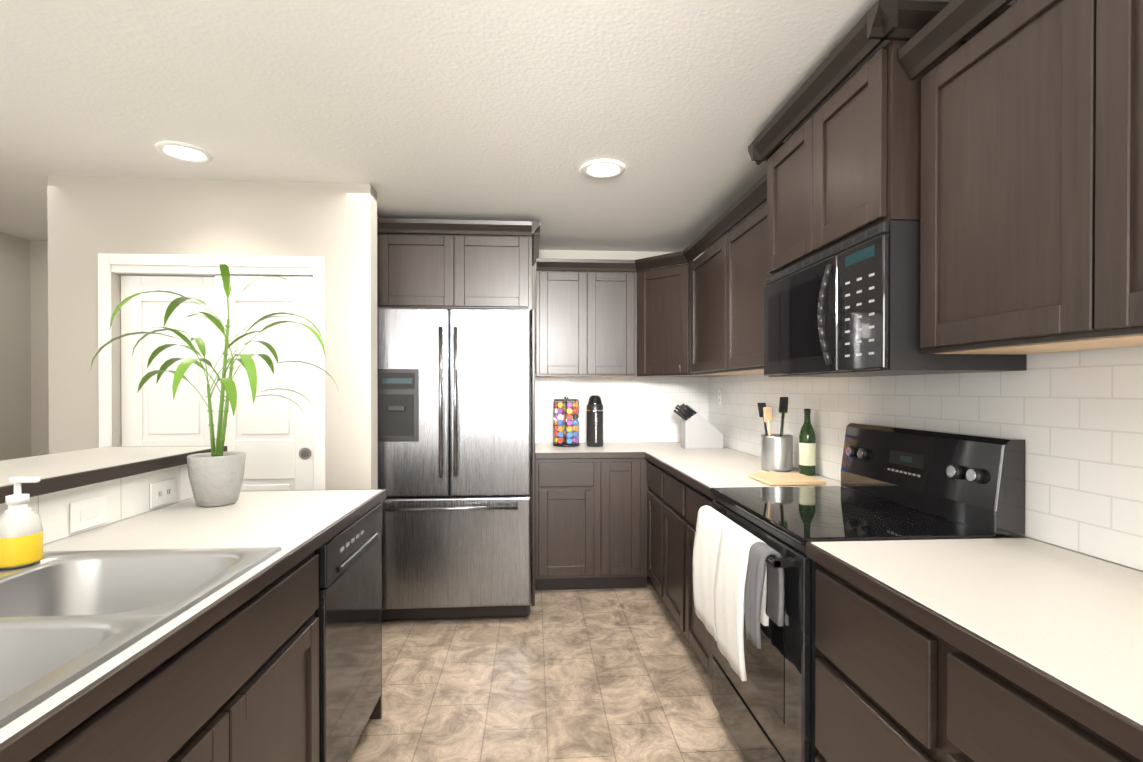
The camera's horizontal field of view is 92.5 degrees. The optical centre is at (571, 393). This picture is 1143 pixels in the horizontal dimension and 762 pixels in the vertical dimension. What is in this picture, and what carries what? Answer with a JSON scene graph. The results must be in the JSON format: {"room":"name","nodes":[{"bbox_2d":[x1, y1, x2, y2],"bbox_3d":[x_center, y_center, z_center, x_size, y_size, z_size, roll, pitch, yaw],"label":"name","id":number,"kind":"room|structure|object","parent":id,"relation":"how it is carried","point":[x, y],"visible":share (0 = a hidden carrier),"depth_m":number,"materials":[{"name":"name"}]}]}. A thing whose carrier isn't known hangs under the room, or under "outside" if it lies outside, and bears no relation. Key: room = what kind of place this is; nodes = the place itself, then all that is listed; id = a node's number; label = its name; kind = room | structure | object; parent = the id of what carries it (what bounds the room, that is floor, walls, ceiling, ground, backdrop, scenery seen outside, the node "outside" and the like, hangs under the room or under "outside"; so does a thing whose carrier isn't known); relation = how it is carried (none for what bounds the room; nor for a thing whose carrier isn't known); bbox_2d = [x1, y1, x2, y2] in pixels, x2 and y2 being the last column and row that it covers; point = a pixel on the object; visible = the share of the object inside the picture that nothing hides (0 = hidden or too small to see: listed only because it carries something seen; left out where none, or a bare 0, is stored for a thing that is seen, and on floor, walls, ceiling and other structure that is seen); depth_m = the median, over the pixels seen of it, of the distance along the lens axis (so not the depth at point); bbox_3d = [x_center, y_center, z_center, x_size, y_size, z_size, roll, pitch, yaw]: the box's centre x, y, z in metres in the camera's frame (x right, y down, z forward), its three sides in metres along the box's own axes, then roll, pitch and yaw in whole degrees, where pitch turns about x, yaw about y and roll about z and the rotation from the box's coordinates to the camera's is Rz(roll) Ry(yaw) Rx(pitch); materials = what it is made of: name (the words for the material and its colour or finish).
{"room":"kitchen","nodes":[
{"label":"kitchen","id":0,"kind":"room"},
{"bbox_2d":[0,232,30,460],"bbox_3d":[-3.631,0.129,0.196,0.120,2.370,7.370,0,0,-4],"label":"wall","id":1,"kind":"structure","parent":0,"point":[15,375],"depth_m":3.76,"materials":[{"name":"grey paint"}]},
{"bbox_2d":[47,176,378,489],"bbox_3d":[-1.808,0.112,2.807,1.554,2.370,0.134,0,0,-4],"label":"wall","id":2,"kind":"structure","parent":0,"point":[105,234],"depth_m":2.72,"materials":[{"name":"grey paint"}]},
{"bbox_2d":[121,275,313,490],"bbox_3d":[-1.800,0.343,2.800,0.967,1.883,0.076,0,0,-4],"label":"pantry door","id":3,"kind":"structure","parent":2,"relation":"in","point":[271,436],"depth_m":2.79,"materials":[{"name":"white paint"}]},
{"bbox_2d":[30,241,707,563],"bbox_3d":[-1.537,0.103,4.092,5.200,2.370,0.129,0,0,-4],"label":"wall","id":4,"kind":"structure","parent":0,"point":[638,409],"depth_m":4.14,"materials":[{"name":"grey paint"}]},
{"bbox_2d":[377,228,464,309],"bbox_3d":[-0.931,-0.736,3.661,0.525,0.445,0.798,0,0,-4],"label":"upper cabinet","id":5,"kind":"object","parent":4,"relation":"attached to","point":[421,268],"depth_m":3.27,"materials":[{"name":"brown wood"}]},
{"bbox_2d":[465,232,532,327],"bbox_3d":[-0.529,-0.736,3.689,0.525,0.445,0.798,0,0,-4],"label":"upper cabinet","id":6,"kind":"object","parent":4,"relation":"attached to","point":[498,269],"depth_m":3.30,"materials":[{"name":"brown wood"}]},
{"bbox_2d":[533,268,576,379],"bbox_3d":[-0.048,-0.489,3.961,0.413,0.733,0.325,0,0,-4],"label":"upper cabinet","id":7,"kind":"object","parent":4,"relation":"attached to","point":[556,288],"depth_m":3.80,"materials":[{"name":"brown wood"}]},
{"bbox_2d":[573,259,636,376],"bbox_3d":[0.273,-0.523,3.959,0.469,0.801,0.373,0,0,-4],"label":"upper cabinet","id":8,"kind":"object","parent":4,"relation":"attached to","point":[606,301],"depth_m":3.83,"materials":[{"name":"brown wood"}]},
{"bbox_2d":[377,218,539,605],"bbox_3d":[-0.705,0.132,3.657,0.980,2.318,0.849,0,0,-4],"label":"cabinet","id":9,"kind":"object","parent":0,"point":[428,267],"depth_m":3.28,"materials":[{"name":"silver metal"}]},
{"bbox_2d":[0,0,1018,252],"bbox_3d":[-1.184,-1.088,0.459,5.400,0.060,7.570,0,0,-4],"label":"ceiling","id":10,"kind":"structure","parent":0,"point":[508,110],"depth_m":1.98,"materials":[{"name":"white paint"}]},
{"bbox_2d":[155,141,212,162],"bbox_3d":[-1.712,-1.064,2.422,0.210,0.010,0.210,0,0,-4],"label":"recessed light","id":11,"kind":"object","parent":10,"relation":"in","point":[184,152],"visible":1,"depth_m":2.42,"materials":[{"name":"white paint"}]},
{"bbox_2d":[581,159,624,178],"bbox_3d":[0.150,-1.065,2.602,0.210,0.010,0.210,0,0,-4],"label":"recessed light","id":12,"kind":"object","parent":10,"relation":"in","point":[603,168],"visible":0.98,"depth_m":2.59,"materials":[{"name":"white paint"}]},
{"bbox_2d":[348,564,746,761],"bbox_3d":[-1.184,1.342,0.475,5.400,0.060,7.570,0,0,-4],"label":"floor","id":13,"kind":"structure","parent":0,"point":[602,675],"depth_m":2.40,"materials":[{"name":"tile"}]},
{"bbox_2d":[0,605,183,761],"bbox_3d":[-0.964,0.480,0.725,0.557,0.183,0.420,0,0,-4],"label":"base cabinet","id":14,"kind":"object","parent":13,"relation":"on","point":[79,683],"depth_m":0.85,"materials":[{"name":"brown wood"}]},
{"bbox_2d":[0,464,193,545],"bbox_3d":[-1.349,0.787,0.405,0.120,1.052,3.460,0,0,-4],"label":"wall","id":15,"kind":"structure","parent":13,"relation":"on","point":[128,497],"depth_m":1.64,"materials":[{"name":"white paint"}]},
{"bbox_2d":[70,495,105,532],"bbox_3d":[-1.364,0.339,1.548,0.007,0.083,0.124,0,0,-4],"label":"light switch","id":16,"kind":"object","parent":15,"relation":"attached to","point":[87,513],"visible":1,"depth_m":1.54,"materials":[{"name":"white plastic"}]},
{"bbox_2d":[0,446,226,503],"bbox_3d":[-1.481,0.240,0.418,0.460,0.038,3.512,0,0,-4],"label":"raised bar counter","id":17,"kind":"object","parent":15,"relation":"on","point":[56,472],"visible":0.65,"depth_m":1.66,"materials":[{"name":"white stone"}]},
{"bbox_2d":[150,478,174,508],"bbox_3d":[-1.385,0.337,1.858,0.007,0.083,0.124,0,0,-4],"label":"electrical outlet","id":18,"kind":"object","parent":15,"relation":"attached to","point":[162,492],"visible":1,"depth_m":1.85,"materials":[{"name":"white plastic"}]},
{"bbox_2d":[0,541,287,720],"bbox_3d":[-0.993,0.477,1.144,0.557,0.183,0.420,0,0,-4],"label":"base cabinet","id":19,"kind":"object","parent":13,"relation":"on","point":[186,631],"depth_m":1.26,"materials":[{"name":"brown wood"}]},
{"bbox_2d":[0,476,42,568],"bbox_3d":[-1.239,0.286,1.226,0.086,0.196,0.082,0,0,-4],"label":"soap bottle","id":20,"kind":"object","parent":19,"relation":"on","point":[21,536],"visible":1,"depth_m":1.21,"materials":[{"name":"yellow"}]},
{"bbox_2d":[49,489,383,568],"bbox_3d":[-1.056,0.409,1.763,0.652,0.038,0.841,0,0,-4],"label":"countertop","id":21,"kind":"structure","parent":19,"relation":"on","point":[305,519],"depth_m":1.68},
{"bbox_2d":[0,547,281,727],"bbox_3d":[-0.979,0.479,0.935,0.565,0.183,0.848,0,0,-4],"label":"sink","id":22,"kind":"object","parent":21,"relation":"in","point":[66,616],"depth_m":1.14,"materials":[{"name":"silver metal"}]},
{"bbox_2d":[90,264,338,506],"bbox_3d":[-1.218,-0.030,1.932,0.772,0.833,0.804,0,0,-4],"label":"bamboo plant","id":23,"kind":"object","parent":21,"relation":"on","point":[216,475],"visible":1,"depth_m":1.88,"materials":[{"name":"green plant"}]},
{"bbox_2d":[144,621,303,761],"bbox_3d":[-0.991,0.959,0.937,0.630,0.700,0.890,0,0,-4],"label":"base cabinet","id":24,"kind":"object","parent":13,"relation":"on","point":[258,716],"depth_m":1.22,"materials":[{"name":"brown wood"}]},
{"bbox_2d":[315,503,381,761],"bbox_3d":[-1.033,0.869,1.863,0.625,0.868,0.592,0,0,-4],"label":"dishwasher","id":25,"kind":"object","parent":13,"relation":"on","point":[348,612],"visible":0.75,"depth_m":1.79,"materials":[{"name":"black metal"}]},
{"bbox_2d":[377,307,530,620],"bbox_3d":[-0.705,0.407,3.428,0.902,1.772,0.894,0,0,-4],"label":"fridge","id":26,"kind":"object","parent":13,"relation":"on","point":[454,432],"visible":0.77,"depth_m":3.04,"materials":[{"name":"grey metal"}]},
{"bbox_2d":[535,458,598,589],"bbox_3d":[-0.053,0.853,3.816,0.400,0.874,0.625,0,0,-4],"label":"base cabinet","id":27,"kind":"object","parent":13,"relation":"on","point":[566,489],"depth_m":3.51,"materials":[{"name":"brown wood"}]},
{"bbox_2d":[535,443,646,457],"bbox_3d":[0.105,0.395,3.827,0.717,0.038,0.627,0,0,-4],"label":"countertop","id":28,"kind":"structure","parent":27,"relation":"on","point":[542,450],"depth_m":3.56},
{"bbox_2d":[553,396,579,446],"bbox_3d":[-0.037,0.197,3.931,0.190,0.354,0.190,0,0,-4],"label":"pod carousel","id":29,"kind":"object","parent":28,"relation":"on","point":[560,436],"visible":1,"depth_m":3.87,"materials":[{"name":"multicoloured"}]},
{"bbox_2d":[587,395,602,446],"bbox_3d":[0.167,0.194,3.884,0.120,0.360,0.122,0,0,-4],"label":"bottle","id":30,"kind":"object","parent":28,"relation":"on","point":[594,421],"visible":1,"depth_m":3.83,"materials":[{"name":"black metal"}]},
{"bbox_2d":[599,454,646,588],"bbox_3d":[0.316,0.853,3.842,0.340,0.874,0.625,0,0,-4],"label":"base cabinet","id":31,"kind":"object","parent":13,"relation":"on","point":[614,515],"depth_m":3.54,"materials":[{"name":"brown wood"}]},
{"bbox_2d":[631,442,855,493],"bbox_3d":[0.813,0.399,3.210,0.611,0.038,1.958,0,0,-4],"label":"countertop","id":32,"kind":"structure","parent":31,"relation":"on","point":[725,467],"depth_m":2.90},
{"bbox_2d":[674,403,722,448],"bbox_3d":[0.867,0.221,3.764,0.324,0.307,0.110,0,0,-4],"label":"knife block","id":33,"kind":"object","parent":32,"relation":"on","point":[698,431],"visible":1,"depth_m":3.71,"materials":[{"name":"grey"}]},
{"bbox_2d":[757,397,792,471],"bbox_3d":[1.026,0.199,2.742,0.163,0.365,0.153,0,0,-4],"label":"utensil crock","id":34,"kind":"object","parent":32,"relation":"on","point":[777,452],"visible":1,"depth_m":2.69,"materials":[{"name":"silver metal"}]},
{"bbox_2d":[748,470,825,485],"bbox_3d":[0.936,0.375,2.449,0.245,0.017,0.325,0,0,-4],"label":"cutting board","id":35,"kind":"object","parent":32,"relation":"on","point":[771,478],"visible":0.98,"depth_m":2.37,"materials":[{"name":"brown wood"}]},
{"bbox_2d":[799,409,815,474],"bbox_3d":[1.113,0.227,2.583,0.073,0.311,0.073,0,0,-4],"label":"wine bottle","id":36,"kind":"object","parent":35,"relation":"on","point":[807,450],"visible":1,"depth_m":2.56,"materials":[{"name":"green glass"}]},
{"bbox_2d":[643,454,658,591],"bbox_3d":[0.805,0.856,3.358,0.608,0.874,0.449,0,0,-4],"label":"base cabinet","id":37,"kind":"object","parent":13,"relation":"on","point":[651,531],"depth_m":3.42,"materials":[{"name":"brown wood"}]},
{"bbox_2d":[659,466,678,624],"bbox_3d":[0.836,0.859,2.909,0.608,0.874,0.450,0,0,-4],"label":"base cabinet","id":38,"kind":"object","parent":13,"relation":"on","point":[668,480],"depth_m":2.97,"materials":[{"name":"brown wood"}]},
{"bbox_2d":[679,478,713,679],"bbox_3d":[0.867,0.862,2.461,0.608,0.874,0.450,0,0,-4],"label":"base cabinet","id":39,"kind":"object","parent":13,"relation":"on","point":[691,498],"depth_m":2.58,"materials":[{"name":"brown wood"}]},
{"bbox_2d":[697,423,1024,761],"bbox_3d":[0.867,0.713,1.849,0.694,1.180,0.757,0,0,-4],"label":"range","id":40,"kind":"object","parent":13,"relation":"on","point":[905,483],"visible":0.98,"depth_m":1.66,"materials":[{"name":"black metal"}]},
{"bbox_2d":[693,505,732,640],"bbox_3d":[0.515,0.630,1.967,0.090,0.405,0.250,0,0,-4],"label":"hanging towel","id":41,"kind":"object","parent":40,"relation":"hanging from","point":[711,521],"visible":0.71,"depth_m":1.95,"materials":[{"name":"white fabric"}]},
{"bbox_2d":[714,522,768,680],"bbox_3d":[0.530,0.637,1.720,0.094,0.415,0.225,0,0,-4],"label":"hanging towel","id":42,"kind":"object","parent":40,"relation":"hanging from","point":[737,542],"visible":0.88,"depth_m":1.69,"materials":[{"name":"white fabric"}]},
{"bbox_2d":[745,542,783,648],"bbox_3d":[0.546,0.569,1.556,0.080,0.273,0.085,0,0,-4],"label":"hanging towel","id":43,"kind":"object","parent":40,"relation":"hanging from","point":[760,553],"visible":0.92,"depth_m":1.54,"materials":[{"name":"grey fabric"}]},
{"bbox_2d":[806,550,925,761],"bbox_3d":[0.952,0.870,1.245,0.608,0.874,0.454,0,0,-4],"label":"base cabinet","id":44,"kind":"object","parent":13,"relation":"on","point":[868,663],"depth_m":1.22,"materials":[{"name":"brown wood"}]},
{"bbox_2d":[810,538,1142,745],"bbox_3d":[1.027,0.419,0.154,0.612,0.038,2.634,0,0,-4],"label":"countertop","id":45,"kind":"structure","parent":44,"relation":"on","point":[1066,621],"depth_m":1.02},
{"bbox_2d":[922,622,1142,761],"bbox_3d":[0.988,0.874,0.719,0.608,0.874,0.600,0,0,-4],"label":"base cabinet","id":46,"kind":"object","parent":13,"relation":"on","point":[975,709],"depth_m":0.87,"materials":[{"name":"brown wood"}]},
{"bbox_2d":[708,346,1142,571],"bbox_3d":[1.366,0.126,0.645,0.129,2.370,7.570,0,0,-4],"label":"wall","id":47,"kind":"structure","parent":0,"point":[1074,419],"depth_m":1.46,"materials":[{"name":"white tile"}]},
{"bbox_2d":[637,251,718,376],"bbox_3d":[0.767,-0.523,3.875,0.610,0.801,0.610,0,0,-4],"label":"upper cabinet","id":48,"kind":"object","parent":47,"relation":"attached to","point":[658,290],"depth_m":3.72,"materials":[{"name":"brown wood"}]},
{"bbox_2d":[681,212,740,375],"bbox_3d":[0.930,-0.519,3.239,0.373,0.801,0.788,0,0,-4],"label":"upper cabinet","id":49,"kind":"object","parent":47,"relation":"attached to","point":[704,280],"depth_m":3.22,"materials":[{"name":"brown wood"}]},
{"bbox_2d":[718,389,721,404],"bbox_3d":[1.067,0.027,3.942,0.007,0.115,0.070,0,0,-4],"label":"electrical outlet","id":50,"kind":"object","parent":47,"relation":"attached to","point":[719,396],"visible":1,"depth_m":3.93,"materials":[{"name":"white plastic"}]},
{"bbox_2d":[729,200,765,375],"bbox_3d":[0.998,-0.480,2.603,0.325,0.733,0.732,0,0,-4],"label":"upper cabinet","id":51,"kind":"object","parent":47,"relation":"attached to","point":[746,286],"depth_m":2.64,"materials":[{"name":"brown wood"}]},
{"bbox_2d":[761,120,796,279],"bbox_3d":[0.999,-0.708,2.010,0.405,0.479,0.441,0,0,-4],"label":"upper cabinet","id":52,"kind":"object","parent":47,"relation":"attached to","point":[779,184],"depth_m":2.10,"materials":[{"name":"brown wood"}]},
{"bbox_2d":[797,28,956,262],"bbox_3d":[1.022,-0.706,1.691,0.405,0.479,0.441,0,0,-4],"label":"upper cabinet","id":53,"kind":"object","parent":47,"relation":"attached to","point":[855,153],"depth_m":1.57,"materials":[{"name":"brown wood"}]},
{"bbox_2d":[764,220,1026,376],"bbox_3d":[0.987,-0.265,1.851,0.453,0.400,0.759,0,0,-4],"label":"microwave","id":54,"kind":"object","parent":53,"relation":"attached to","point":[849,307],"visible":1,"depth_m":1.58,"materials":[{"name":"black metal"}]},
{"bbox_2d":[913,0,1111,353],"bbox_3d":[1.096,-0.471,1.208,0.325,0.733,0.527,0,0,-4],"label":"upper cabinet","id":55,"kind":"object","parent":47,"relation":"attached to","point":[993,148],"depth_m":1.25,"materials":[{"name":"brown wood"}]},
{"bbox_2d":[1045,0,1142,347],"bbox_3d":[1.124,-0.468,0.803,0.325,0.733,0.527,0,0,-4],"label":"upper cabinet","id":56,"kind":"object","parent":47,"relation":"attached to","point":[1094,58],"depth_m":1.00,"materials":[{"name":"brown wood"}]}
]}

